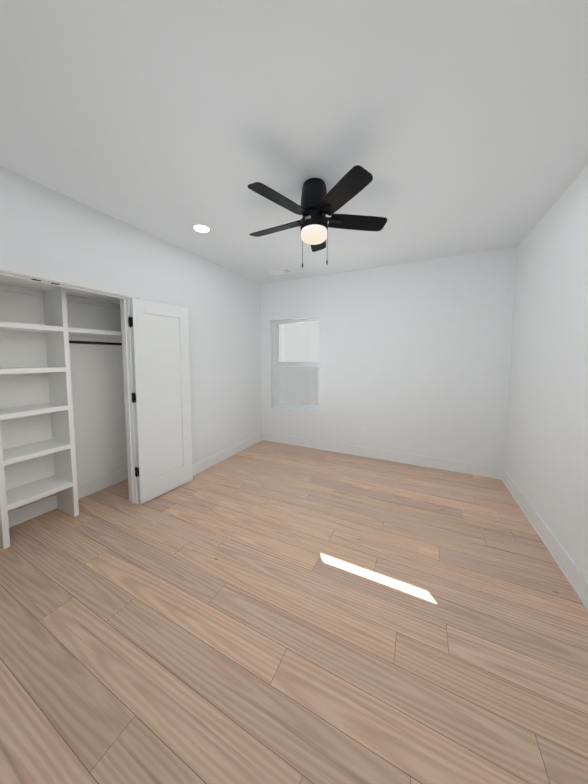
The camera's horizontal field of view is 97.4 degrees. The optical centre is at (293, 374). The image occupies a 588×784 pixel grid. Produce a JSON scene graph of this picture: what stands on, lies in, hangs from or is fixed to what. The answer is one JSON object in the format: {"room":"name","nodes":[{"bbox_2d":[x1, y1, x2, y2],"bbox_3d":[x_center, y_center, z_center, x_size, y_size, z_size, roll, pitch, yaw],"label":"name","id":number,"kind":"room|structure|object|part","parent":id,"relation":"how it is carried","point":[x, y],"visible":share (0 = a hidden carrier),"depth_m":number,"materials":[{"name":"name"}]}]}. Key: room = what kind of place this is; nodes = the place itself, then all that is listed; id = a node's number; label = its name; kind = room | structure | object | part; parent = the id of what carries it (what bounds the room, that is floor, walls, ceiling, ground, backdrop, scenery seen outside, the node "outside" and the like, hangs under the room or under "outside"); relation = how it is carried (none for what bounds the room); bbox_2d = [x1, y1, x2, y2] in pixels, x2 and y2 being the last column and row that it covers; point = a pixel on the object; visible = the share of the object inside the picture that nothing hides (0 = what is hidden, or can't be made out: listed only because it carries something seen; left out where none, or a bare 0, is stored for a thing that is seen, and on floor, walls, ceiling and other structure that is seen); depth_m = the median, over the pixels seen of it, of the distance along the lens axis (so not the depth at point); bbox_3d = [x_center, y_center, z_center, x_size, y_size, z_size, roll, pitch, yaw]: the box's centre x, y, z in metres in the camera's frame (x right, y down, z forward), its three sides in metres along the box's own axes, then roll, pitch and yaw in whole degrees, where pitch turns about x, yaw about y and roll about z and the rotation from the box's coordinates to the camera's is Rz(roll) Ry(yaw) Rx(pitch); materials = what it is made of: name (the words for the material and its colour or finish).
{"room":"empty bedroom","nodes":[
{"label":"empty bedroom","id":0,"kind":"room"},
{"bbox_2d":[0,290,126,511],"bbox_3d":[-2.234,-0.041,2.181,0.633,2.740,2.010,2,4,26],"label":"wall","id":1,"kind":"structure","parent":0,"point":[97,383],"depth_m":2.67,"materials":[{"name":"white paint"}]},
{"bbox_2d":[8,467,127,527],"bbox_3d":[-2.189,1.258,2.248,0.533,0.140,1.810,2,4,26],"label":"baseboard","id":2,"kind":"structure","parent":1,"relation":"attached to","point":[17,516],"depth_m":2.51,"materials":[{"name":"white paint"}]},
{"bbox_2d":[0,166,261,463],"bbox_3d":[-1.517,-0.082,2.792,0.115,2.740,4.440,2,4,26],"label":"wall","id":3,"kind":"structure","parent":0,"point":[40,224],"depth_m":3.03,"materials":[{"name":"white paint"}]},
{"bbox_2d":[0,255,139,503],"bbox_3d":[-1.901,0.266,2.027,0.155,2.150,1.404,2,4,26],"label":"door frame","id":4,"kind":"structure","parent":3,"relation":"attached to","point":[124,300],"depth_m":2.44,"materials":[{"name":"white paint"}]},
{"bbox_2d":[128,298,192,503],"bbox_3d":[-1.401,0.264,2.781,0.063,2.030,0.624,2,5,31],"label":"closet door","id":5,"kind":"structure","parent":3,"relation":"in","point":[161,396],"depth_m":2.73,"materials":[{"name":"white paint"}]},
{"bbox_2d":[192,432,263,475],"bbox_3d":[-1.060,1.162,3.649,0.029,0.140,2.155,2,4,26],"label":"baseboard","id":6,"kind":"structure","parent":3,"relation":"attached to","point":[210,461],"depth_m":3.76,"materials":[{"name":"white paint"}]},
{"bbox_2d":[0,440,587,783],"bbox_3d":[-0.172,1.389,2.231,4.680,0.120,4.640,2,4,26],"label":"floor","id":7,"kind":"structure","parent":0,"point":[265,612],"depth_m":1.38,"materials":[{"name":"brown wood"}]},
{"bbox_2d":[0,275,121,548],"bbox_3d":[-2.276,0.262,2.223,0.338,2.130,1.810,2,4,26],"label":"closet shelving","id":8,"kind":"object","parent":7,"relation":"on","point":[57,333],"visible":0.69,"depth_m":2.33,"materials":[{"name":"white paint"}]},
{"bbox_2d":[0,0,587,283],"bbox_3d":[-0.172,-1.464,2.037,4.680,0.120,4.640,2,4,26],"label":"ceiling","id":9,"kind":"structure","parent":0,"point":[456,127],"depth_m":1.36,"materials":[{"name":"white paint"}]},
{"bbox_2d":[191,223,211,232],"bbox_3d":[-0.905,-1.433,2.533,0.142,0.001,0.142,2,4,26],"label":"recessed light","id":10,"kind":"object","parent":9,"relation":"in","point":[200,228],"visible":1,"depth_m":2.53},
{"bbox_2d":[270,268,294,274],"bbox_3d":[-0.173,-1.520,3.808,0.330,0.009,0.170,2,4,26],"label":"ceiling vent","id":11,"kind":"object","parent":9,"relation":"in","point":[282,271],"visible":0.98,"depth_m":3.79,"materials":[{"name":"white metal"}]},
{"bbox_2d":[248,165,386,267],"bbox_3d":[0.116,-1.105,1.930,1.039,0.571,1.081,2,4,26],"label":"fan","id":12,"kind":"object","parent":9,"relation":"hanging from","point":[318,202],"visible":1,"depth_m":1.82,"materials":[{"name":"black metal"}]},
{"bbox_3d":[-0.125,-1.159,2.050,0.496,0.042,0.137,2,4,27],"label":"blade","id":13,"kind":"part","parent":12,"relation":"part of","materials":[{"name":"black wood"}]},
{"bbox_3d":[-0.071,-1.135,1.693,0.496,0.042,0.137,-4,5,-44],"label":"blade","id":14,"kind":"part","parent":12,"relation":"part of","materials":[{"name":"black wood"}]},
{"bbox_3d":[0.148,-1.027,1.917,0.194,0.079,0.194,2,4,26],"label":"lamp shade","id":15,"kind":"part","parent":12,"relation":"part of","materials":[{"name":"white glass"}]},
{"bbox_3d":[0.199,-1.170,2.211,0.137,0.042,0.496,1,4,9],"label":"blade","id":16,"kind":"part","parent":12,"relation":"part of","materials":[{"name":"black"}]},
{"bbox_3d":[0.286,-1.131,1.633,0.137,0.042,0.496,-2,4,-26],"label":"blade","id":17,"kind":"part","parent":12,"relation":"part of","materials":[{"name":"black wood"}]},
{"bbox_3d":[0.453,-1.153,1.953,0.496,0.042,0.137,-1,4,-8],"label":"blade","id":18,"kind":"part","parent":12,"relation":"part of","materials":[{"name":"black wood"}]},
{"bbox_2d":[261,247,516,467],"bbox_3d":[0.707,-0.167,4.037,4.580,2.740,0.160,2,4,26],"label":"wall","id":19,"kind":"structure","parent":0,"point":[415,357],"depth_m":3.52,"materials":[{"name":"white paint"}]},
{"bbox_2d":[273,318,319,410],"bbox_3d":[0.059,-0.173,4.408,0.910,1.520,0.065,2,4,26],"label":"window","id":20,"kind":"structure","parent":19,"relation":"in","point":[276,361],"depth_m":4.43,"materials":[{"name":"white plastic"}]},
{"bbox_2d":[278,366,317,405],"bbox_3d":[0.070,0.180,4.455,0.830,0.730,0.001,2,4,26],"label":"screen","id":21,"kind":"object","parent":20,"relation":"in","point":[307,400],"depth_m":4.45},
{"bbox_2d":[264,432,499,478],"bbox_3d":[0.966,1.146,3.892,3.450,0.140,0.032,2,4,26],"label":"baseboard","id":22,"kind":"structure","parent":19,"relation":"attached to","point":[424,461],"depth_m":3.67,"materials":[{"name":"white paint"}]},
{"bbox_2d":[504,165,587,578],"bbox_3d":[1.713,0.026,1.212,0.120,2.740,4.440,2,4,26],"label":"wall","id":23,"kind":"structure","parent":0,"point":[546,459],"depth_m":2.03,"materials":[{"name":"white paint"}]},
{"bbox_2d":[500,468,587,610],"bbox_3d":[1.647,1.320,1.333,0.029,0.140,4.040,2,4,26],"label":"baseboard","id":24,"kind":"structure","parent":23,"relation":"attached to","point":[575,576],"depth_m":1.95,"materials":[{"name":"white paint"}]},
{"label":"outside","id":25,"kind":"structure","parent":0,"visible":0},
{"bbox_2d":[278,322,318,405],"bbox_3d":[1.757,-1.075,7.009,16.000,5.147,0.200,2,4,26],"label":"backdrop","id":26,"kind":"structure","parent":25,"point":[313,352],"depth_m":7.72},
{"bbox_2d":[282,324,283,401],"bbox_3d":[-0.335,-1.098,7.902,0.027,5.070,0.040,2,4,26],"label":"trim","id":27,"kind":"structure","parent":26,"relation":"attached to","point":[283,357],"depth_m":7.92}
]}

